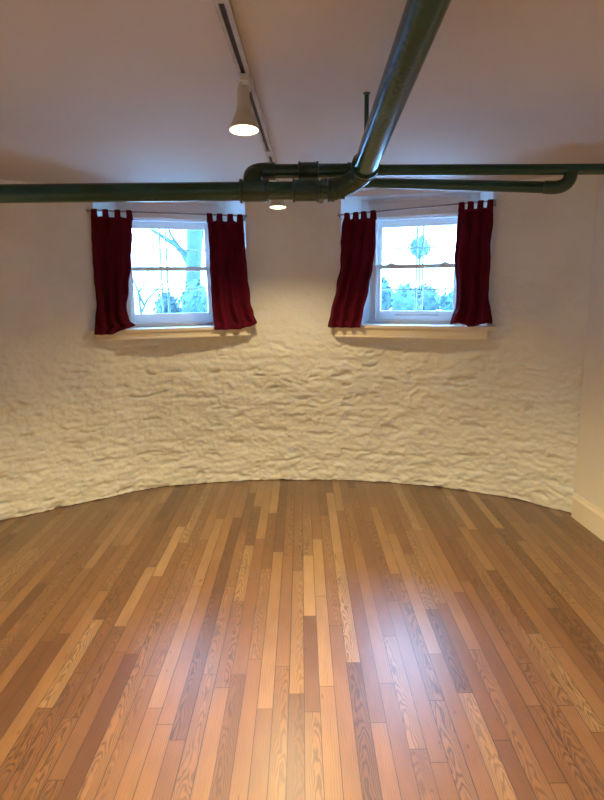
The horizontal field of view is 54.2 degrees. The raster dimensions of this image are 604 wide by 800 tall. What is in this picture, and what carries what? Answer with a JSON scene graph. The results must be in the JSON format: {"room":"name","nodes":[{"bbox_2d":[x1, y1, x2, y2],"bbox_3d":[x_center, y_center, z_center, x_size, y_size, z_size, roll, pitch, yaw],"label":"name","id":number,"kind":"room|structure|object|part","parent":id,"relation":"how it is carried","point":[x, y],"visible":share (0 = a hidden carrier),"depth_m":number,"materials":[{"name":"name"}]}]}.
{"room":"empty basement room","nodes":[
{"label":"empty basement room","id":0,"kind":"room"},
{"bbox_2d":[0,175,598,519],"bbox_3d":[-0.143,-0.632,4.044,4.584,2.800,1.312,-1,11,0],"label":"wall","id":1,"kind":"structure","parent":0,"point":[83,418],"depth_m":4.21,"materials":[{"name":"white paint"}]},
{"bbox_2d":[90,201,257,340],"bbox_3d":[-0.940,-0.958,4.255,1.166,0.993,0.375,-4,12,-18],"label":"window","id":2,"kind":"structure","parent":1,"relation":"in","point":[199,324],"depth_m":4.29,"materials":[{"name":"white paint"}]},
{"bbox_3d":[-0.982,-1.001,4.373,0.980,0.953,0.112,-4,12,-18],"label":"frame","id":3,"kind":"part","parent":2,"relation":"part of","materials":[{"name":"white paint"}]},
{"bbox_2d":[86,209,246,220],"bbox_3d":[-0.914,-1.278,4.070,1.082,0.054,0.066,-4,12,-18],"label":"curtain rod","id":4,"kind":"object","parent":2,"relation":"attached to","point":[87,210],"visible":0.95,"depth_m":4.04,"materials":[{"name":"grey paint"}]},
{"bbox_2d":[91,209,134,334],"bbox_3d":[-1.266,-0.857,3.964,0.303,0.824,0.112,-4,12,-18],"label":"curtain","id":5,"kind":"object","parent":4,"relation":"hanging from","point":[111,237],"visible":1,"depth_m":3.97,"materials":[{"name":"red fabric"}]},
{"bbox_2d":[206,213,256,329],"bbox_3d":[-0.496,-0.913,4.217,0.334,0.811,0.117,-4,12,-18],"label":"curtain","id":6,"kind":"object","parent":4,"relation":"hanging from","point":[230,290],"visible":1,"depth_m":4.22,"materials":[{"name":"red fabric"}]},
{"bbox_3d":[-0.967,-1.372,4.244,0.730,0.123,0.038,-4,12,-18],"label":"head casing","id":7,"kind":"part","parent":2,"relation":"part of","materials":[{"name":"white paint"}]},
{"bbox_2d":[132,229,206,312],"bbox_3d":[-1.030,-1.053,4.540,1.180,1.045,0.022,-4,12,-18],"label":"window grille","id":8,"kind":"object","parent":2,"relation":"attached to","point":[165,236],"visible":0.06,"depth_m":4.54,"materials":[{"name":"paint"}]},
{"bbox_3d":[-0.989,-1.133,4.365,0.606,0.353,0.032,-4,12,-18],"label":"sash","id":9,"kind":"part","parent":2,"relation":"part of","materials":[{"name":"clear glass"}]},
{"bbox_3d":[-0.974,-0.788,4.397,0.606,0.402,0.032,-4,12,-18],"label":"sash","id":10,"kind":"part","parent":2,"relation":"part of","materials":[{"name":"white paint"}]},
{"bbox_2d":[334,191,496,339],"bbox_3d":[0.810,-0.965,4.241,1.166,1.011,0.375,3,12,19],"label":"window","id":11,"kind":"structure","parent":1,"relation":"in","point":[376,322],"depth_m":4.27,"materials":[{"name":"white paint"}]},
{"bbox_3d":[0.850,-0.804,4.381,0.606,0.402,0.032,3,12,19],"label":"sash","id":12,"kind":"part","parent":11,"relation":"part of","materials":[{"name":"white paint"}]},
{"bbox_2d":[381,269,452,310],"bbox_3d":[0.887,-0.852,4.572,0.545,0.312,0.021,3,12,19],"label":"window grille","id":13,"kind":"object","parent":11,"relation":"attached to","point":[422,270],"depth_m":4.55,"materials":[{"name":"paint"}]},
{"bbox_2d":[338,199,496,217],"bbox_3d":[0.770,-1.308,4.054,1.072,0.084,0.066,3,12,19],"label":"curtain rod","id":14,"kind":"object","parent":11,"relation":"attached to","point":[494,200],"visible":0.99,"depth_m":4.01,"materials":[{"name":"grey paint"}]},
{"bbox_2d":[328,210,376,327],"bbox_3d":[0.351,-0.927,4.213,0.342,0.814,0.107,3,12,19],"label":"curtain","id":15,"kind":"object","parent":14,"relation":"hanging from","point":[357,241],"visible":1,"depth_m":4.22,"materials":[{"name":"red fabric"}]},
{"bbox_2d":[450,199,492,326],"bbox_3d":[1.145,-0.905,3.932,0.276,0.826,0.113,3,12,19],"label":"curtain","id":16,"kind":"object","parent":14,"relation":"hanging from","point":[472,255],"visible":1,"depth_m":3.94,"materials":[{"name":"red fabric"}]},
{"bbox_3d":[0.858,-1.149,4.349,0.606,0.353,0.032,3,12,19],"label":"sash","id":17,"kind":"part","parent":11,"relation":"part of","materials":[{"name":"white paint"}]},
{"bbox_3d":[0.830,-1.387,4.229,0.730,0.123,0.038,3,12,19],"label":"head casing","id":18,"kind":"part","parent":11,"relation":"part of","materials":[{"name":"white paint"}]},
{"bbox_2d":[383,226,454,263],"bbox_3d":[0.890,-1.181,4.506,0.537,0.272,0.021,3,12,19],"label":"window grille","id":19,"kind":"object","parent":11,"relation":"attached to","point":[422,248],"depth_m":4.49,"materials":[{"name":"paint"}]},
{"bbox_3d":[0.854,-1.017,4.357,0.980,0.953,0.112,3,12,19],"label":"frame","id":20,"kind":"part","parent":11,"relation":"part of","materials":[{"name":"white paint"}]},
{"bbox_2d":[0,479,603,799],"bbox_3d":[0.013,1.282,1.421,5.200,0.060,7.300,-1,11,0],"label":"floor","id":21,"kind":"structure","parent":0,"point":[277,639],"depth_m":2.50,"materials":[{"name":"brown wood"}]},
{"bbox_2d":[0,0,603,190],"bbox_3d":[-0.010,-0.936,1.015,5.200,0.150,7.350,-1,11,0],"label":"ceiling","id":22,"kind":"structure","parent":0,"point":[92,91],"depth_m":1.96,"materials":[{"name":"paint"}]},
{"bbox_2d":[212,0,276,163],"bbox_3d":[-0.187,-0.873,1.144,0.037,0.019,4.981,0,11,1],"label":"track rail","id":23,"kind":"object","parent":22,"relation":"attached to","point":[224,9],"visible":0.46,"depth_m":1.68,"materials":[{"name":"metal"}]},
{"bbox_2d":[229,73,258,135],"bbox_3d":[-0.183,-0.923,1.853,0.095,0.160,0.118,-1,11,0],"label":"lamp","id":24,"kind":"object","parent":23,"relation":"hanging from","point":[243,123],"visible":1,"depth_m":1.83,"materials":[{"name":"beige metal"}]},
{"bbox_2d":[236,82,250,109],"bbox_3d":[-0.183,-0.948,1.845,0.048,0.087,0.050,-1,11,0],"label":"socket","id":25,"kind":"object","parent":24,"relation":"attached to","point":[243,94],"depth_m":1.83,"materials":[{"name":"white metal"}]},
{"bbox_3d":[-0.183,-0.878,1.850,0.095,0.071,0.095,-1,11,0],"label":"bulb","id":26,"kind":"part","parent":24,"relation":"part of","materials":[{"name":"white glass"}]},
{"bbox_2d":[269,179,285,208],"bbox_3d":[-0.141,-1.212,3.428,0.100,0.193,0.116,-1,11,0],"label":"lamp","id":27,"kind":"object","parent":23,"relation":"hanging from","point":[275,204],"visible":0.54,"depth_m":3.40,"materials":[{"name":"beige"}]},
{"bbox_3d":[-0.141,-1.160,3.430,0.100,0.084,0.100,-1,11,0],"label":"bulb","id":28,"kind":"part","parent":27,"relation":"part of","materials":[{"name":"white glass"}]},
{"bbox_2d":[0,0,603,202],"bbox_3d":[-0.023,-0.954,2.285,3.015,0.383,2.678,-11,15,-43],"label":"overhead pipework","id":29,"kind":"object","parent":22,"relation":"attached to","point":[421,20],"visible":1,"depth_m":2.21,"materials":[{"name":"green paint"}]},
{"bbox_2d":[363,92,369,129],"bbox_3d":[0.224,-0.969,2.053,0.024,0.185,0.024,-1,11,0],"label":"hanger","id":30,"kind":"object","parent":22,"relation":"hanging from","point":[366,94],"visible":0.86,"depth_m":2.04,"materials":[{"name":"green paint"}]},
{"bbox_3d":[0.224,-0.969,2.053,0.016,0.185,0.016,-1,11,0],"label":"rod","id":31,"kind":"part","parent":30,"relation":"part of","materials":[{"name":"green paint"}]},
{"bbox_2d":[573,175,603,511],"bbox_3d":[1.986,0.266,0.752,0.120,2.150,5.968,-1,11,-3],"label":"wall","id":32,"kind":"structure","parent":0,"point":[589,470],"depth_m":3.56,"materials":[{"name":"paint"}]},
{"bbox_2d":[571,493,603,540],"bbox_3d":[1.925,1.246,0.923,0.024,0.162,5.940,-1,11,-3],"label":"baseboard","id":33,"kind":"structure","parent":32,"relation":"attached to","point":[588,515],"depth_m":3.64,"materials":[{"name":"beige paint"}]},
{"label":"outside","id":34,"kind":"structure","parent":0,"visible":0},
{"bbox_2d":[134,287,450,313],"bbox_3d":[-0.140,-5.898,32.185,115.911,0.001,58.165,-1,11,0],"label":"ground","id":35,"kind":"structure","parent":34,"point":[145,294],"depth_m":19.97,"materials":[{"name":"white snow"}]},
{"bbox_2d":[133,265,173,313],"bbox_3d":[-1.746,-1.268,6.895,0.513,0.608,0.059,-1,11,0],"label":"sapling","id":36,"kind":"object","parent":35,"relation":"on","point":[140,300],"visible":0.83,"depth_m":6.89,"materials":[{"name":"green plant"}]},
{"bbox_3d":[-1.919,-1.289,6.897,0.167,0.369,0.037,2,11,14],"label":"stem","id":37,"kind":"part","parent":36,"relation":"part of","materials":[{"name":"green plant"}]},
{"bbox_3d":[-1.851,-1.294,6.888,0.149,0.553,0.050,-1,11,-4],"label":"stem","id":38,"kind":"part","parent":36,"relation":"part of","materials":[{"name":"green plant"}]},
{"bbox_3d":[-1.708,-1.201,6.904,0.438,0.472,0.034,-1,11,-3],"label":"stem","id":39,"kind":"part","parent":36,"relation":"part of","materials":[{"name":"green plant"}]},
{"bbox_2d":[152,291,180,312],"bbox_3d":[-1.483,-1.029,6.464,0.322,0.320,0.308,-7,13,-31],"label":"shrub","id":40,"kind":"object","parent":35,"relation":"on","point":[173,301],"visible":0.59,"depth_m":6.38,"materials":[{"name":"green plant"}]},
{"bbox_2d":[149,229,203,284],"bbox_3d":[-1.373,-3.446,6.880,3.922,4.963,2.256,-1,11,0],"label":"tree","id":41,"kind":"object","parent":35,"relation":"on","point":[194,237],"visible":0.02,"depth_m":6.76,"materials":[{"name":"green plant"}]},
{"bbox_2d":[176,278,207,312],"bbox_3d":[-1.136,-1.064,6.264,0.396,0.459,0.423,-1,11,0],"label":"shrub","id":42,"kind":"object","parent":35,"relation":"on","point":[193,301],"visible":0.65,"depth_m":6.14,"materials":[{"name":"green plant"}]},
{"bbox_2d":[381,275,395,310],"bbox_3d":[0.963,-1.305,7.280,0.405,0.496,0.314,-1,11,0],"label":"shrub","id":43,"kind":"object","parent":35,"relation":"on","point":[385,294],"visible":0.39,"depth_m":7.20,"materials":[{"name":"green plant"}]},
{"bbox_2d":[387,282,420,310],"bbox_3d":[1.182,-1.153,6.757,0.410,0.402,0.306,-1,11,0],"label":"shrub","id":44,"kind":"object","parent":35,"relation":"on","point":[402,300],"visible":0.72,"depth_m":6.68,"materials":[{"name":"green plant"}]},
{"bbox_2d":[407,235,431,310],"bbox_3d":[1.353,-1.453,6.850,0.296,0.911,0.286,-1,11,0],"label":"topiary","id":45,"kind":"object","parent":35,"relation":"on","point":[412,243],"visible":0.62,"depth_m":6.74,"materials":[{"name":"green plant"}]},
{"bbox_3d":[1.363,-1.340,6.873,0.028,0.680,0.024,-1,11,0],"label":"stem","id":46,"kind":"part","parent":45,"relation":"part of","materials":[{"name":"green plant"}]},
{"bbox_3d":[1.350,-1.756,6.791,0.296,0.294,0.286,-1,11,0],"label":"crown","id":47,"kind":"part","parent":45,"relation":"part of","materials":[{"name":"green plant"}]},
{"bbox_2d":[417,282,442,310],"bbox_3d":[1.535,-1.274,7.405,0.515,0.394,0.350,-1,11,0],"label":"shrub","id":48,"kind":"object","parent":35,"relation":"on","point":[430,297],"visible":0.43,"depth_m":7.30,"materials":[{"name":"green plant"}]},
{"bbox_2d":[430,269,453,295],"bbox_3d":[2.458,-1.596,8.456,1.250,0.555,0.040,-1,11,0],"label":"railing","id":49,"kind":"object","parent":35,"relation":"on","point":[431,270],"visible":0.21,"depth_m":8.41,"materials":[{"name":"metal"}]},
{"bbox_3d":[2.456,-1.851,8.406,1.250,0.035,0.040,-1,11,0],"label":"rail","id":50,"kind":"part","parent":49,"relation":"part of","materials":[{"name":"paint"}]},
{"bbox_2d":[437,290,452,310],"bbox_3d":[1.792,-1.143,6.862,0.433,0.322,0.344,-1,11,0],"label":"shrub","id":51,"kind":"object","parent":35,"relation":"on","point":[446,302],"visible":0.43,"depth_m":6.80,"materials":[{"name":"green plant"}]}
]}

